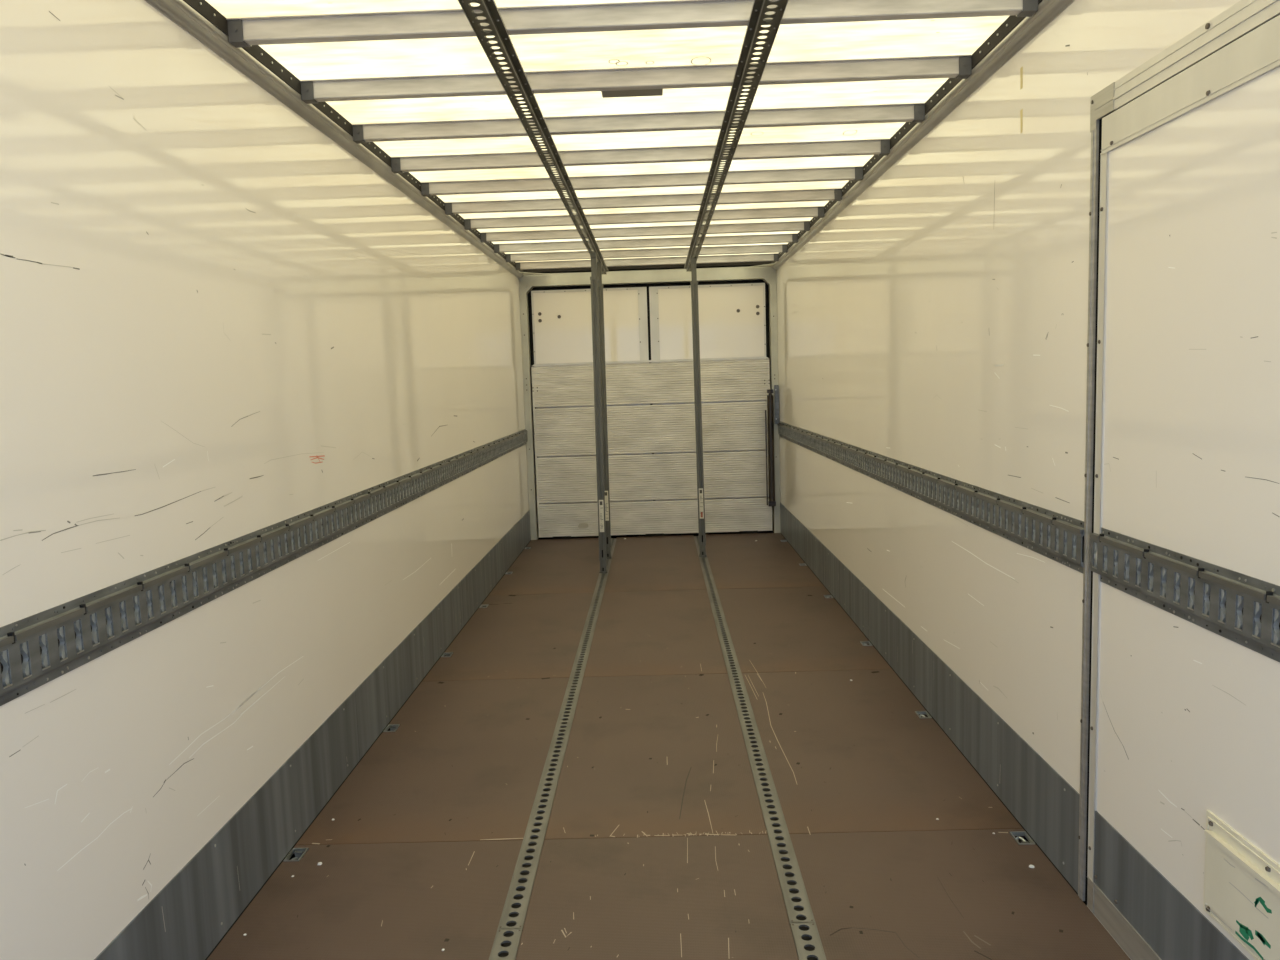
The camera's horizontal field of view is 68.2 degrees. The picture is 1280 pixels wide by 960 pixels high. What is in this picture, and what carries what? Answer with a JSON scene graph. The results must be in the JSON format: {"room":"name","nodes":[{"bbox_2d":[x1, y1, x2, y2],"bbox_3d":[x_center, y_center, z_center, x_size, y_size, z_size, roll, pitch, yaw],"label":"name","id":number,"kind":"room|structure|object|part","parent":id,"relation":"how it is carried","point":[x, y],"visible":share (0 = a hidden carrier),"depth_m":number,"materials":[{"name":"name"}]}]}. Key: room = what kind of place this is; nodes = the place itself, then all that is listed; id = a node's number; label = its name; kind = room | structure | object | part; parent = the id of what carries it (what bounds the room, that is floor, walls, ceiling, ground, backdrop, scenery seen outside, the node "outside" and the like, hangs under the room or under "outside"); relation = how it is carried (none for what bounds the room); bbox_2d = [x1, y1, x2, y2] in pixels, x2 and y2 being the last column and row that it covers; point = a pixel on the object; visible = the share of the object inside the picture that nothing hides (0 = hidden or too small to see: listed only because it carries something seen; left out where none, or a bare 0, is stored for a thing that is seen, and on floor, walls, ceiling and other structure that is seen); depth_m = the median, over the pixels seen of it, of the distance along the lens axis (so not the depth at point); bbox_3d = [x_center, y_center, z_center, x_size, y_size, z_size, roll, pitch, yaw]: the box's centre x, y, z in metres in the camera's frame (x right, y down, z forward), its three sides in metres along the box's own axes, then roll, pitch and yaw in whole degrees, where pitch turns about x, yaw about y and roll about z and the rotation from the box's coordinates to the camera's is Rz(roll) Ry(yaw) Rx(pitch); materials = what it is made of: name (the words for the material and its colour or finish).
{"room":"cargo space","nodes":[
{"label":"cargo space","id":0,"kind":"room"},
{"bbox_2d":[0,0,528,959],"bbox_3d":[-1.222,-0.187,4.500,0.060,2.670,9.650,-2,6,1],"label":"wall","id":1,"kind":"structure","parent":0,"point":[219,323],"depth_m":2.57,"materials":[{"name":"white plastic"}]},
{"bbox_2d":[0,429,526,705],"bbox_3d":[-1.179,0.095,4.295,0.018,0.147,9.874,-2,6,1],"label":"track","id":2,"kind":"object","parent":1,"relation":"attached to","point":[37,649],"visible":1,"depth_m":2.49,"materials":[{"name":"metal"}]},
{"bbox_2d":[94,510,530,959],"bbox_3d":[-1.154,0.960,4.560,0.006,0.333,9.530,-2,6,1],"label":"baseboard","id":3,"kind":"structure","parent":1,"relation":"attached to","point":[192,914],"depth_m":3.18,"materials":[{"name":"grey metal"}]},
{"bbox_2d":[145,0,523,278],"bbox_3d":[-1.207,-1.467,4.304,0.054,0.088,9.530,-2,6,1],"label":"roof side rail","id":4,"kind":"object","parent":1,"relation":"attached to","point":[200,19],"depth_m":3.32,"materials":[{"name":"metal"}]},
{"bbox_2d":[520,272,545,274],"bbox_3d":[-0.981,-1.945,8.901,0.258,0.005,0.220,-2,6,1],"label":"trim","id":5,"kind":"structure","parent":1,"relation":"attached to","point":[523,273],"depth_m":8.94,"materials":[{"name":"grey metal"}]},
{"bbox_2d":[519,261,780,539],"bbox_3d":[0.110,-0.752,9.209,2.458,2.620,0.165,-2,6,1],"label":"trim","id":6,"kind":"structure","parent":1,"relation":"attached to","point":[731,271],"depth_m":9.05,"materials":[{"name":"grey"}]},
{"bbox_2d":[528,280,773,539],"bbox_3d":[0.113,-0.719,9.293,2.480,2.700,0.045,-2,6,1],"label":"trim","id":7,"kind":"structure","parent":1,"relation":"attached to","point":[647,285],"depth_m":9.17,"materials":[{"name":"black rubber"}]},
{"bbox_2d":[531,287,652,503],"bbox_3d":[-0.455,-0.649,9.258,1.114,2.404,0.046,-2,6,1],"label":"door","id":8,"kind":"structure","parent":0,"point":[561,319],"depth_m":9.15,"materials":[{"name":"metal"}]},
{"bbox_2d":[205,0,1008,261],"bbox_3d":[-0.006,-1.554,4.336,2.460,0.001,9.650,-2,6,1],"label":"ceiling","id":9,"kind":"structure","parent":0,"point":[961,35],"depth_m":3.60,"materials":[{"name":"white plastic"}]},
{"bbox_2d":[226,0,1037,47],"bbox_3d":[-0.029,-1.355,2.774,2.357,0.065,0.060,-2,6,1],"label":"bow","id":10,"kind":"object","parent":9,"relation":"attached to","point":[674,14],"visible":1,"depth_m":2.76,"materials":[{"name":"grey"}]},
{"bbox_2d":[227,20,249,47],"bbox_3d":[-1.186,-1.318,2.794,0.042,0.062,0.050,-2,6,1],"label":"socket","id":11,"kind":"object","parent":10,"relation":"attached to","point":[238,30],"depth_m":2.77,"materials":[{"name":"grey metal"}]},
{"bbox_2d":[458,0,608,273],"bbox_3d":[-0.412,-1.453,4.223,0.094,0.028,9.390,-2,6,1],"label":"ceiling track","id":12,"kind":"object","parent":10,"relation":"attached to","point":[489,8],"visible":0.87,"depth_m":3.40,"materials":[{"name":"metal"}]},
{"bbox_2d":[684,0,788,271],"bbox_3d":[0.386,-1.477,4.208,0.094,0.028,9.390,-2,6,1],"label":"ceiling track","id":13,"kind":"object","parent":10,"relation":"attached to","point":[759,8],"visible":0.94,"depth_m":3.50,"materials":[{"name":"metal"}]},
{"bbox_2d":[1017,0,1037,16],"bbox_3d":[1.127,-1.388,2.751,0.042,0.062,0.050,-2,6,1],"label":"socket","id":14,"kind":"object","parent":10,"relation":"attached to","point":[1025,8],"depth_m":2.73,"materials":[{"name":"grey metal"}]},
{"bbox_2d":[300,55,971,103],"bbox_3d":[-0.020,-1.416,3.346,2.357,0.065,0.060,-2,6,1],"label":"bow","id":15,"kind":"object","parent":9,"relation":"attached to","point":[948,66],"visible":1,"depth_m":3.33,"materials":[{"name":"grey"}]},
{"bbox_2d":[301,82,317,103],"bbox_3d":[-1.177,-1.379,3.367,0.042,0.062,0.050,-2,6,1],"label":"socket","id":16,"kind":"object","parent":15,"relation":"attached to","point":[309,90],"depth_m":3.35,"materials":[{"name":"grey metal"}]},
{"bbox_2d":[601,89,662,97],"bbox_3d":[-0.030,-1.447,3.466,0.228,0.026,0.205,-2,6,1],"label":"recessed light","id":17,"kind":"object","parent":15,"relation":"attached to","point":[645,92],"visible":0.34,"depth_m":3.52,"materials":[{"name":"grey"}]},
{"bbox_2d":[955,56,971,78],"bbox_3d":[1.136,-1.449,3.323,0.042,0.062,0.050,-2,6,1],"label":"socket","id":18,"kind":"object","parent":15,"relation":"attached to","point":[963,64],"depth_m":3.30,"materials":[{"name":"grey metal"}]},
{"bbox_2d":[352,103,924,143],"bbox_3d":[-0.011,-1.476,3.919,2.357,0.065,0.060,-2,6,1],"label":"bow","id":19,"kind":"object","parent":9,"relation":"attached to","point":[907,112],"visible":1,"depth_m":3.90,"materials":[{"name":"grey"}]},
{"bbox_2d":[352,125,366,143],"bbox_3d":[-1.168,-1.439,3.940,0.042,0.062,0.050,-2,6,1],"label":"socket","id":20,"kind":"object","parent":19,"relation":"attached to","point":[359,131],"depth_m":3.92,"materials":[{"name":"grey metal"}]},
{"bbox_2d":[911,104,924,122],"bbox_3d":[1.145,-1.509,3.896,0.042,0.062,0.050,-2,6,1],"label":"socket","id":21,"kind":"object","parent":19,"relation":"attached to","point":[917,110],"depth_m":3.88,"materials":[{"name":"grey metal"}]},
{"bbox_2d":[391,139,889,172],"bbox_3d":[-0.003,-1.537,4.492,2.357,0.065,0.060,-2,6,1],"label":"bow","id":22,"kind":"object","parent":9,"relation":"attached to","point":[881,147],"visible":1,"depth_m":4.47,"materials":[{"name":"grey metal"}]},
{"bbox_2d":[391,158,402,172],"bbox_3d":[-1.159,-1.500,4.513,0.042,0.062,0.050,-2,6,1],"label":"socket","id":23,"kind":"object","parent":22,"relation":"attached to","point":[396,163],"depth_m":4.49,"materials":[{"name":"grey metal"}]},
{"bbox_2d":[879,140,889,155],"bbox_3d":[1.154,-1.570,4.469,0.042,0.062,0.050,-2,6,1],"label":"socket","id":24,"kind":"object","parent":22,"relation":"attached to","point":[884,145],"depth_m":4.45,"materials":[{"name":"grey metal"}]},
{"bbox_2d":[421,166,862,196],"bbox_3d":[0.006,-1.597,5.065,2.357,0.065,0.060,-2,6,1],"label":"bow","id":25,"kind":"object","parent":9,"relation":"attached to","point":[855,173],"visible":1,"depth_m":5.05,"materials":[{"name":"grey metal"}]},
{"bbox_2d":[421,183,430,196],"bbox_3d":[-1.150,-1.560,5.085,0.042,0.062,0.050,-2,6,1],"label":"socket","id":26,"kind":"object","parent":25,"relation":"attached to","point":[425,187],"depth_m":5.06,"materials":[{"name":"grey metal"}]},
{"bbox_2d":[853,167,862,180],"bbox_3d":[1.163,-1.630,5.042,0.042,0.062,0.050,-2,6,1],"label":"socket","id":27,"kind":"object","parent":25,"relation":"attached to","point":[857,171],"depth_m":5.02,"materials":[{"name":"grey metal"}]},
{"bbox_2d":[444,188,841,214],"bbox_3d":[0.015,-1.658,5.638,2.357,0.065,0.060,-2,6,1],"label":"bow","id":28,"kind":"object","parent":9,"relation":"attached to","point":[833,194],"visible":1,"depth_m":5.62,"materials":[{"name":"grey metal"}]},
{"bbox_2d":[445,203,453,214],"bbox_3d":[-1.141,-1.621,5.658,0.042,0.062,0.050,-2,6,1],"label":"socket","id":29,"kind":"object","parent":28,"relation":"attached to","point":[449,207],"depth_m":5.64,"materials":[{"name":"grey metal"}]},
{"bbox_2d":[833,189,841,200],"bbox_3d":[1.172,-1.691,5.614,0.042,0.062,0.050,-2,6,1],"label":"socket","id":30,"kind":"object","parent":28,"relation":"attached to","point":[837,193],"depth_m":5.59,"materials":[{"name":"grey metal"}]},
{"bbox_2d":[464,206,823,229],"bbox_3d":[0.025,-1.718,6.210,2.357,0.065,0.060,-2,6,1],"label":"bow","id":31,"kind":"object","parent":9,"relation":"attached to","point":[811,211],"visible":1,"depth_m":6.19,"materials":[{"name":"grey metal"}]},
{"bbox_2d":[464,219,471,229],"bbox_3d":[-1.132,-1.681,6.231,0.042,0.062,0.050,-2,6,1],"label":"socket","id":32,"kind":"object","parent":31,"relation":"attached to","point":[467,222],"depth_m":6.21,"materials":[{"name":"grey metal"}]},
{"bbox_2d":[817,207,823,217],"bbox_3d":[1.181,-1.751,6.187,0.042,0.062,0.050,-2,6,1],"label":"socket","id":33,"kind":"object","parent":31,"relation":"attached to","point":[820,210],"depth_m":6.17,"materials":[{"name":"grey metal"}]},
{"bbox_2d":[480,221,809,242],"bbox_3d":[0.033,-1.779,6.783,2.357,0.065,0.060,-2,6,1],"label":"bow","id":34,"kind":"object","parent":9,"relation":"attached to","point":[485,237],"visible":1,"depth_m":6.76,"materials":[{"name":"grey metal"}]},
{"bbox_2d":[480,233,487,242],"bbox_3d":[-1.123,-1.742,6.803,0.042,0.062,0.050,-2,6,1],"label":"socket","id":35,"kind":"object","parent":34,"relation":"attached to","point":[483,236],"depth_m":6.78,"materials":[{"name":"grey metal"}]},
{"bbox_2d":[804,221,809,230],"bbox_3d":[1.190,-1.812,6.760,0.042,0.062,0.050,-2,6,1],"label":"socket","id":36,"kind":"object","parent":34,"relation":"attached to","point":[806,223],"depth_m":6.74,"materials":[{"name":"grey metal"}]},
{"bbox_2d":[494,233,797,252],"bbox_3d":[0.042,-1.839,7.356,2.357,0.065,0.060,-2,6,1],"label":"bow","id":37,"kind":"object","parent":9,"relation":"attached to","point":[793,237],"visible":1,"depth_m":7.34,"materials":[{"name":"grey metal"}]},
{"bbox_2d":[494,244,499,252],"bbox_3d":[-1.114,-1.802,7.376,0.042,0.062,0.050,-2,6,1],"label":"socket","id":38,"kind":"object","parent":37,"relation":"attached to","point":[496,246],"depth_m":7.35,"materials":[{"name":"grey metal"}]},
{"bbox_2d":[792,234,797,242],"bbox_3d":[1.199,-1.872,7.333,0.042,0.062,0.050,-2,6,1],"label":"socket","id":39,"kind":"object","parent":37,"relation":"attached to","point":[794,236],"depth_m":7.31,"materials":[{"name":"grey metal"}]},
{"bbox_2d":[505,244,787,261],"bbox_3d":[0.051,-1.900,7.928,2.357,0.065,0.060,-2,6,1],"label":"bow","id":40,"kind":"object","parent":9,"relation":"attached to","point":[773,248],"visible":1,"depth_m":7.91,"materials":[{"name":"grey metal"}]},
{"bbox_2d":[505,254,510,261],"bbox_3d":[-1.105,-1.863,7.949,0.042,0.062,0.050,-2,6,1],"label":"socket","id":41,"kind":"object","parent":40,"relation":"attached to","point":[508,256],"depth_m":7.93,"materials":[{"name":"grey metal"}]},
{"bbox_2d":[782,245,787,252],"bbox_3d":[1.208,-1.933,7.905,0.042,0.062,0.050,-2,6,1],"label":"socket","id":42,"kind":"object","parent":40,"relation":"attached to","point":[784,247],"depth_m":7.88,"materials":[{"name":"grey metal"}]},
{"bbox_2d":[515,253,778,269],"bbox_3d":[0.060,-1.960,8.501,2.357,0.065,0.060,-2,6,1],"label":"bow","id":43,"kind":"object","parent":9,"relation":"attached to","point":[771,256],"visible":1,"depth_m":8.48,"materials":[{"name":"grey metal"}]},
{"bbox_2d":[515,263,520,269],"bbox_3d":[-1.096,-1.924,8.522,0.042,0.062,0.050,-2,6,1],"label":"socket","id":44,"kind":"object","parent":43,"relation":"attached to","point":[518,265],"depth_m":8.50,"materials":[{"name":"grey metal"}]},
{"bbox_2d":[774,254,778,260],"bbox_3d":[1.217,-1.993,8.478,0.042,0.062,0.050,-2,6,1],"label":"socket","id":45,"kind":"object","parent":43,"relation":"attached to","point":[776,258],"depth_m":8.46,"materials":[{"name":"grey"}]},
{"bbox_2d":[207,533,1130,959],"bbox_3d":[0.080,1.089,4.639,2.580,0.080,9.700,-2,6,1],"label":"floor","id":46,"kind":"structure","parent":0,"point":[656,845],"depth_m":3.41,"materials":[{"name":"brown wood"}]},
{"bbox_2d":[283,848,307,861],"bbox_3d":[-1.142,1.259,3.145,0.052,0.032,0.084,-2,6,1],"label":"ring","id":47,"kind":"object","parent":46,"relation":"on","point":[299,854],"visible":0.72,"depth_m":3.16,"materials":[{"name":"silver metal"}]},
{"bbox_2d":[383,724,399,731],"bbox_3d":[-1.124,1.139,4.286,0.052,0.032,0.084,-2,6,1],"label":"ring","id":48,"kind":"object","parent":46,"relation":"on","point":[393,727],"visible":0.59,"depth_m":4.30,"materials":[{"name":"metal"}]},
{"bbox_2d":[441,652,452,656],"bbox_3d":[-1.106,1.018,5.430,0.052,0.032,0.084,-2,6,1],"label":"ring","id":49,"kind":"object","parent":46,"relation":"on","point":[448,654],"visible":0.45,"depth_m":5.45,"materials":[{"name":"metal"}]},
{"bbox_2d":[489,538,616,959],"bbox_3d":[-0.341,1.105,4.342,0.071,0.029,9.988,-2,6,1],"label":"floor track","id":50,"kind":"object","parent":46,"relation":"on","point":[506,942],"visible":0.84,"depth_m":3.43,"materials":[{"name":"metal"}]},
{"bbox_2d":[590,252,606,572],"bbox_3d":[-0.329,-0.513,7.494,0.073,2.528,0.068,-2,6,1],"label":"post","id":51,"kind":"object","parent":50,"relation":"on","point":[594,278],"visible":1,"depth_m":7.47,"materials":[{"name":"metal"}]},
{"bbox_2d":[597,262,611,558],"bbox_3d":[-0.312,-0.579,8.110,0.070,2.528,0.068,-2,6,1],"label":"post","id":52,"kind":"object","parent":50,"relation":"on","point":[599,264],"visible":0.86,"depth_m":8.09,"materials":[{"name":"metal"}]},
{"bbox_2d":[531,356,771,538],"bbox_3d":[0.124,-0.304,9.232,2.300,1.718,0.042,-2,6,1],"label":"platform","id":53,"kind":"object","parent":46,"relation":"on","point":[729,426],"visible":0.85,"depth_m":9.22,"materials":[{"name":"metal"}]},
{"bbox_2d":[765,389,775,505],"bbox_3d":[1.254,-0.307,9.110,0.086,1.125,0.059,-2,6,1],"label":"strut","id":54,"kind":"object","parent":53,"relation":"attached to","point":[769,418],"visible":1,"depth_m":9.09,"materials":[{"name":"grey metal"}]},
{"bbox_2d":[694,536,826,959],"bbox_3d":[0.484,1.080,4.327,0.071,0.029,9.988,-2,6,1],"label":"floor track","id":55,"kind":"object","parent":46,"relation":"on","point":[805,933],"visible":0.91,"depth_m":3.39,"materials":[{"name":"metal"}]},
{"bbox_2d":[690,258,705,556],"bbox_3d":[0.495,-0.599,8.055,0.074,2.528,0.068,-2,6,1],"label":"post","id":56,"kind":"object","parent":55,"relation":"on","point":[694,283],"visible":1,"depth_m":8.03,"materials":[{"name":"metal"}]},
{"bbox_2d":[860,641,872,645],"bbox_3d":[1.288,0.945,5.385,0.052,0.032,0.084,-2,6,1],"label":"ring","id":57,"kind":"object","parent":46,"relation":"on","point":[865,643],"visible":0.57,"depth_m":5.42,"materials":[{"name":"metal"}]},
{"bbox_2d":[915,711,931,717],"bbox_3d":[1.270,1.066,4.241,0.052,0.032,0.084,-2,6,1],"label":"ring","id":58,"kind":"object","parent":46,"relation":"on","point":[916,712],"visible":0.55,"depth_m":4.26,"materials":[{"name":"metal"}]},
{"bbox_2d":[1009,831,1034,844],"bbox_3d":[1.252,1.187,3.100,0.052,0.032,0.084,-2,6,1],"label":"ring","id":59,"kind":"object","parent":46,"relation":"on","point":[1021,841],"visible":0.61,"depth_m":3.12,"materials":[{"name":"metal"}]},
{"bbox_2d":[649,283,767,500],"bbox_3d":[0.682,-0.683,9.237,1.114,2.404,0.046,-2,6,1],"label":"door","id":60,"kind":"structure","parent":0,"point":[732,317],"depth_m":9.13,"materials":[{"name":"metal"}]},
{"bbox_2d":[776,0,1239,898],"bbox_3d":[1.296,-0.263,4.452,0.060,2.670,9.650,-2,6,1],"label":"wall","id":61,"kind":"structure","parent":0,"point":[938,322],"depth_m":3.47,"materials":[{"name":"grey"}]},
{"bbox_2d":[744,263,773,267],"bbox_3d":[1.115,-2.009,8.862,0.258,0.005,0.220,-2,6,1],"label":"trim","id":62,"kind":"structure","parent":61,"relation":"attached to","point":[765,265],"depth_m":8.90,"materials":[{"name":"grey metal"}]},
{"bbox_2d":[774,385,778,423],"bbox_3d":[1.317,-0.727,9.112,0.040,0.375,0.046,-2,6,1],"label":"bracket","id":63,"kind":"object","parent":61,"relation":"attached to","point":[776,387],"visible":0.96,"depth_m":9.10,"materials":[{"name":"metal"}]},
{"bbox_3d":[1.328,-0.725,9.094,0.018,0.355,0.011,-2,6,1],"label":"web plate","id":64,"kind":"part","parent":63,"relation":"part of","materials":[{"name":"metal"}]},
{"bbox_2d":[771,0,1074,269],"bbox_3d":[1.197,-1.540,4.259,0.054,0.088,9.530,-2,6,1],"label":"roof side rail","id":65,"kind":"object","parent":61,"relation":"attached to","point":[1015,32],"depth_m":3.61,"materials":[{"name":"metal"}]},
{"bbox_2d":[780,503,1079,894],"bbox_3d":[1.322,0.729,5.994,0.006,0.333,6.553,-2,6,1],"label":"baseboard","id":66,"kind":"structure","parent":61,"relation":"attached to","point":[1045,805],"depth_m":3.71,"materials":[{"name":"grey metal"}]},
{"bbox_2d":[778,421,1083,572],"bbox_3d":[1.287,-0.151,5.880,0.018,0.147,6.515,-2,6,1],"label":"track","id":67,"kind":"object","parent":61,"relation":"attached to","point":[1058,537],"visible":1,"depth_m":3.58,"materials":[{"name":"metal"}]},
{"bbox_2d":[1078,82,1114,900],"bbox_3d":[1.236,0.100,2.570,0.010,2.237,0.128,-2,6,1],"label":"trim","id":68,"kind":"structure","parent":61,"relation":"attached to","point":[1102,102],"depth_m":2.59,"materials":[{"name":"metal"}]},
{"bbox_2d":[1087,906,1131,959],"bbox_3d":[1.261,1.336,1.768,0.002,0.054,1.875,-2,6,1],"label":"trim","id":69,"kind":"structure","parent":61,"relation":"attached to","point":[1087,906],"depth_m":2.56,"materials":[{"name":"metal"}]},
{"bbox_2d":[1083,14,1279,905],"bbox_3d":[1.258,0.226,1.655,0.059,2.285,1.943,-2,6,1],"label":"trim","id":70,"kind":"structure","parent":61,"relation":"attached to","point":[1100,120],"depth_m":2.60,"materials":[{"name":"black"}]},
{"bbox_2d":[1087,15,1279,959],"bbox_3d":[1.240,0.232,1.648,0.066,2.164,1.867,-2,6,1],"label":"door","id":71,"kind":"structure","parent":61,"relation":"in","point":[1184,811],"depth_m":2.12,"materials":[{"name":"white"}]},
{"bbox_3d":[1.254,1.117,1.724,0.004,0.208,1.833,-2,6,1],"label":"kick plate","id":72,"kind":"part","parent":71,"relation":"part of","materials":[{"name":"grey metal"}]},
{"bbox_3d":[1.247,0.875,1.764,0.006,0.232,0.662,-2,6,1],"label":"plate","id":73,"kind":"part","parent":71,"relation":"part of","materials":[{"name":"beige plastic"}]},
{"bbox_3d":[1.239,0.882,1.768,0.011,0.173,0.628,-2,6,1],"label":"raised panel","id":74,"kind":"part","parent":71,"relation":"part of","materials":[{"name":"beige plastic"}]},
{"bbox_2d":[1113,0,1279,109],"bbox_3d":[1.187,-0.875,1.483,0.010,0.068,1.830,-2,6,1],"label":"trim","id":75,"kind":"structure","parent":61,"relation":"attached to","point":[1244,16],"depth_m":2.03,"materials":[{"name":"metal"}]}
]}

